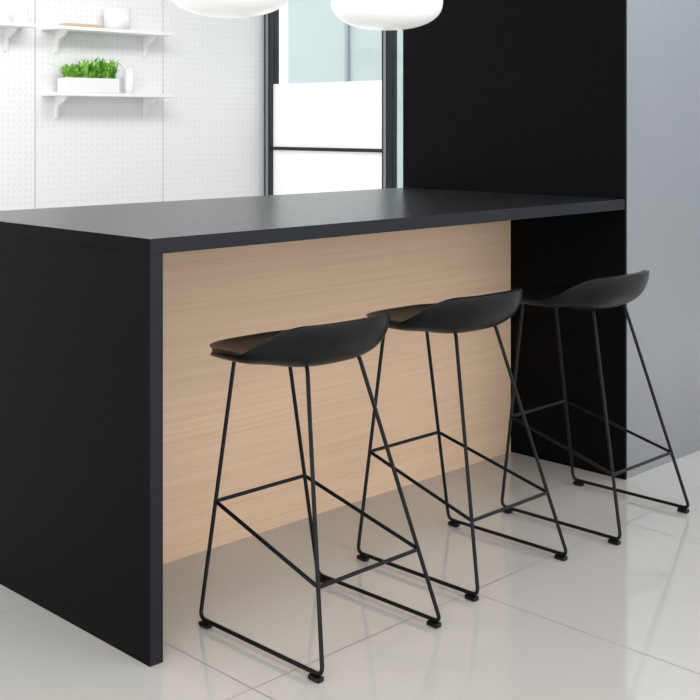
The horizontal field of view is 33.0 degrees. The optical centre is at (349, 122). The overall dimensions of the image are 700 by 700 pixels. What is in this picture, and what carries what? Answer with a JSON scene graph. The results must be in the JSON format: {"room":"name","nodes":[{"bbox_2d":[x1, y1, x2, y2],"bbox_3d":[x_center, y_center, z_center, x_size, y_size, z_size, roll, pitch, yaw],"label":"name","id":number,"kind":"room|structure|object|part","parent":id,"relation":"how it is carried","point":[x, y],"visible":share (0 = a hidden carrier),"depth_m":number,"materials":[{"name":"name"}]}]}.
{"room":"kitchen","nodes":[
{"label":"kitchen","id":0,"kind":"room"},
{"bbox_2d":[288,0,402,187],"bbox_3d":[4.278,-0.329,8.521,0.100,3.200,14.000,0,0,-45],"label":"window","id":1,"kind":"structure","parent":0,"point":[316,35],"depth_m":12.94,"materials":[{"name":"glass"}]},
{"bbox_2d":[345,23,349,81],"bbox_3d":[0.820,-0.329,11.879,0.040,3.200,2.440,0,0,-45],"label":"trim","id":2,"kind":"structure","parent":1,"relation":"attached to","point":[347,26],"depth_m":12.71,"materials":[{"name":"grey metal"}]},
{"bbox_2d":[0,450,699,699],"bbox_3d":[0.000,1.321,4.243,14.000,0.100,14.000,0,0,-45],"label":"floor","id":3,"kind":"structure","parent":0,"point":[607,621],"depth_m":3.06,"materials":[{"name":"tile"}]},
{"bbox_2d":[264,9,278,195],"bbox_3d":[-0.524,-0.154,7.898,0.080,2.850,0.062,0,0,-45],"label":"post","id":4,"kind":"object","parent":3,"relation":"on","point":[273,17],"visible":0.33,"depth_m":7.86,"materials":[{"name":"black metal"}]},
{"bbox_2d":[266,14,267,195],"bbox_3d":[-0.553,-0.154,7.868,0.005,2.790,0.022,0,0,-45],"label":"gasket","id":5,"kind":"object","parent":4,"relation":"attached to","point":[266,14],"visible":0.44,"depth_m":7.87,"materials":[{"name":"grey"}]},
{"bbox_2d":[271,147,381,152],"bbox_3d":[-0.144,0.168,7.512,0.057,0.022,1.021,0,0,-45],"label":"rail","id":6,"kind":"object","parent":4,"relation":"attached to","point":[272,148],"visible":0.86,"depth_m":7.46,"materials":[{"name":"black"}]},
{"bbox_2d":[0,188,624,666],"bbox_3d":[-0.119,0.771,3.854,2.045,1.000,1.061,0,0,-45],"label":"kitchen island","id":7,"kind":"object","parent":3,"relation":"on","point":[113,394],"visible":0.94,"depth_m":3.45,"materials":[{"name":"black"}]},
{"bbox_3d":[-0.829,0.789,3.144,0.037,0.963,1.061,0,0,-45],"label":"panel","id":8,"kind":"part","parent":7,"relation":"part of","materials":[{"name":"black laminate"}]},
{"bbox_2d":[0,188,624,254],"bbox_3d":[-0.119,0.289,3.854,2.045,0.037,1.061,0,0,-45],"label":"island countertop","id":9,"kind":"structure","parent":7,"relation":"on","point":[150,228],"depth_m":3.46,"materials":[{"name":"black"}]},
{"bbox_3d":[-0.096,0.789,3.857,2.007,0.963,0.020,0,0,-45],"label":"oak panel","id":10,"kind":"part","parent":7,"relation":"part of","materials":[{"name":"beige wood"}]},
{"bbox_2d":[199,313,441,682],"bbox_3d":[-0.098,0.874,2.974,0.466,0.793,0.476,0,0,-45],"label":"bar stool","id":11,"kind":"object","parent":3,"relation":"on","point":[323,344],"visible":1,"depth_m":2.87,"materials":[{"name":"black plastic"}]},
{"bbox_3d":[-0.126,0.537,2.991,0.449,0.120,0.413,0,0,-45],"label":"seat","id":12,"kind":"part","parent":11,"relation":"part of","materials":[{"name":"black plastic"}]},
{"bbox_2d":[382,30,396,188],"bbox_3d":[0.239,-0.154,7.135,0.080,2.850,0.054,0,0,-45],"label":"post","id":13,"kind":"object","parent":3,"relation":"on","point":[391,35],"visible":0.44,"depth_m":7.11,"materials":[{"name":"black metal"}]},
{"bbox_2d":[383,30,385,188],"bbox_3d":[0.209,-0.154,7.106,0.005,2.790,0.019,0,0,-45],"label":"gasket","id":14,"kind":"object","parent":13,"relation":"attached to","point":[384,31],"visible":0.44,"depth_m":7.10,"materials":[{"name":"grey"}]},
{"bbox_2d":[357,288,567,601],"bbox_3d":[0.305,0.874,3.430,0.466,0.793,0.476,0,0,-45],"label":"bar stool","id":15,"kind":"object","parent":3,"relation":"on","point":[454,316],"visible":0.91,"depth_m":3.32,"materials":[{"name":"black plastic"}]},
{"bbox_3d":[0.277,0.537,3.447,0.449,0.120,0.413,0,0,-45],"label":"seat","id":16,"kind":"part","parent":15,"relation":"part of","materials":[{"name":"black plastic"}]},
{"bbox_2d":[403,0,699,479],"bbox_3d":[1.140,-0.139,5.120,1.525,2.820,1.070,0,0,-45],"label":"wall","id":17,"kind":"structure","parent":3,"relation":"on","point":[577,98],"depth_m":4.42,"materials":[{"name":"black paint"}]},
{"bbox_3d":[1.512,-0.139,4.757,1.513,2.820,0.029,0,0,-45],"label":"panel","id":18,"kind":"part","parent":17,"relation":"part of","materials":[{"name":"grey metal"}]},
{"bbox_2d":[501,270,688,544],"bbox_3d":[0.779,0.874,3.848,0.466,0.793,0.476,0,0,-45],"label":"bar stool","id":19,"kind":"object","parent":3,"relation":"on","point":[593,294],"visible":0.93,"depth_m":3.75,"materials":[{"name":"black plastic"}]},
{"bbox_3d":[0.751,0.537,3.864,0.449,0.120,0.413,0,0,-45],"label":"seat","id":20,"kind":"part","parent":19,"relation":"part of","materials":[{"name":"black plastic"}]},
{"bbox_3d":[-0.143,1.241,7.513,0.065,0.060,1.021,0,0,-45],"label":"rail","id":21,"kind":"object","parent":3,"relation":"on","visible":0},
{"bbox_2d":[273,80,381,194],"bbox_3d":[-0.148,0.476,7.508,0.004,1.470,1.021,0,0,-45],"label":"film","id":22,"kind":"object","parent":21,"relation":"on","point":[322,114],"visible":0.43,"depth_m":7.50,"materials":[{"name":"white plastic"}]},
{"bbox_3d":[-0.285,-1.629,1.200,9.294,0.100,10.100,0,0,-45],"label":"ceiling","id":23,"kind":"structure","parent":0,"visible":0},
{"bbox_2d":[171,0,288,17],"bbox_3d":[-0.367,-0.951,3.607,0.390,1.254,0.390,0,0,-45],"label":"pendant lamp","id":24,"kind":"object","parent":23,"relation":"hanging from","point":[211,8],"visible":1,"depth_m":3.51,"materials":[{"name":"white glass"}]},
{"bbox_2d":[331,0,442,29],"bbox_3d":[0.129,-0.951,4.103,0.390,1.254,0.390,0,0,-45],"label":"pendant lamp","id":25,"kind":"object","parent":23,"relation":"hanging from","point":[364,14],"visible":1,"depth_m":3.97,"materials":[{"name":"white glass"}]},
{"bbox_3d":[-3.842,-0.154,4.757,9.294,2.850,0.138,0,0,-45],"label":"wall","id":26,"kind":"structure","parent":0,"visible":0},
{"bbox_2d":[0,0,263,210],"bbox_3d":[-2.435,-0.154,6.053,5.260,2.850,0.016,0,0,-45],"label":"pegboard","id":27,"kind":"object","parent":26,"relation":"attached to","point":[206,141],"visible":0.43,"depth_m":7.16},
{"bbox_2d":[0,21,36,50],"bbox_3d":[-2.113,-0.474,6.249,0.931,0.150,0.160,0,0,-45],"label":"display shelf","id":28,"kind":"object","parent":27,"relation":"attached to","point":[9,28],"visible":1,"depth_m":6.50,"materials":[{"name":"white paint"}]},
{"bbox_2d":[14,7,28,22],"bbox_3d":[-1.819,-0.595,6.525,0.080,0.090,0.080,0,0,-45],"label":"ceramic cup","id":29,"kind":"object","parent":28,"relation":"on","point":[20,13],"visible":0.87,"depth_m":6.49,"materials":[{"name":"white ceramic"}]},
{"bbox_2d":[42,25,173,57],"bbox_3d":[-1.413,-0.474,6.949,0.812,0.150,0.160,0,0,-45],"label":"display shelf","id":30,"kind":"object","parent":27,"relation":"attached to","point":[60,31],"visible":1,"depth_m":6.87,"materials":[{"name":"white paint"}]},
{"bbox_2d":[59,23,103,27],"bbox_3d":[-1.547,-0.558,6.797,0.240,0.018,0.100,0,0,-45],"label":"wooden tray","id":31,"kind":"object","parent":30,"relation":"on","point":[65,24],"visible":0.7,"depth_m":6.75,"materials":[{"name":"beige wood"}]},
{"bbox_2d":[103,8,130,29],"bbox_3d":[-1.375,-0.610,6.969,0.160,0.120,0.160,0,0,-45],"label":"ceramic bowl","id":32,"kind":"object","parent":30,"relation":"on","point":[114,18],"visible":0.9,"depth_m":6.90,"materials":[{"name":"white ceramic"}]},
{"bbox_2d":[42,92,173,118],"bbox_3d":[-1.413,-0.099,6.949,0.812,0.150,0.160,0,0,-45],"label":"display shelf","id":33,"kind":"object","parent":27,"relation":"attached to","point":[60,98],"visible":1,"depth_m":6.86,"materials":[{"name":"white paint"}]},
{"bbox_2d":[48,57,122,92],"bbox_3d":[-1.510,-0.282,6.820,0.528,0.214,0.170,0,0,-45],"label":"potted grass","id":34,"kind":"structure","parent":33,"relation":"on","point":[95,77],"depth_m":6.80,"materials":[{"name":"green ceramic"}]},
{"bbox_2d":[124,68,133,93],"bbox_3d":[-1.317,-0.249,7.026,0.060,0.150,0.060,0,0,-45],"label":"ceramic cup","id":35,"kind":"object","parent":33,"relation":"on","point":[128,72],"visible":0.87,"depth_m":7.00,"materials":[{"name":"white ceramic"}]}
]}

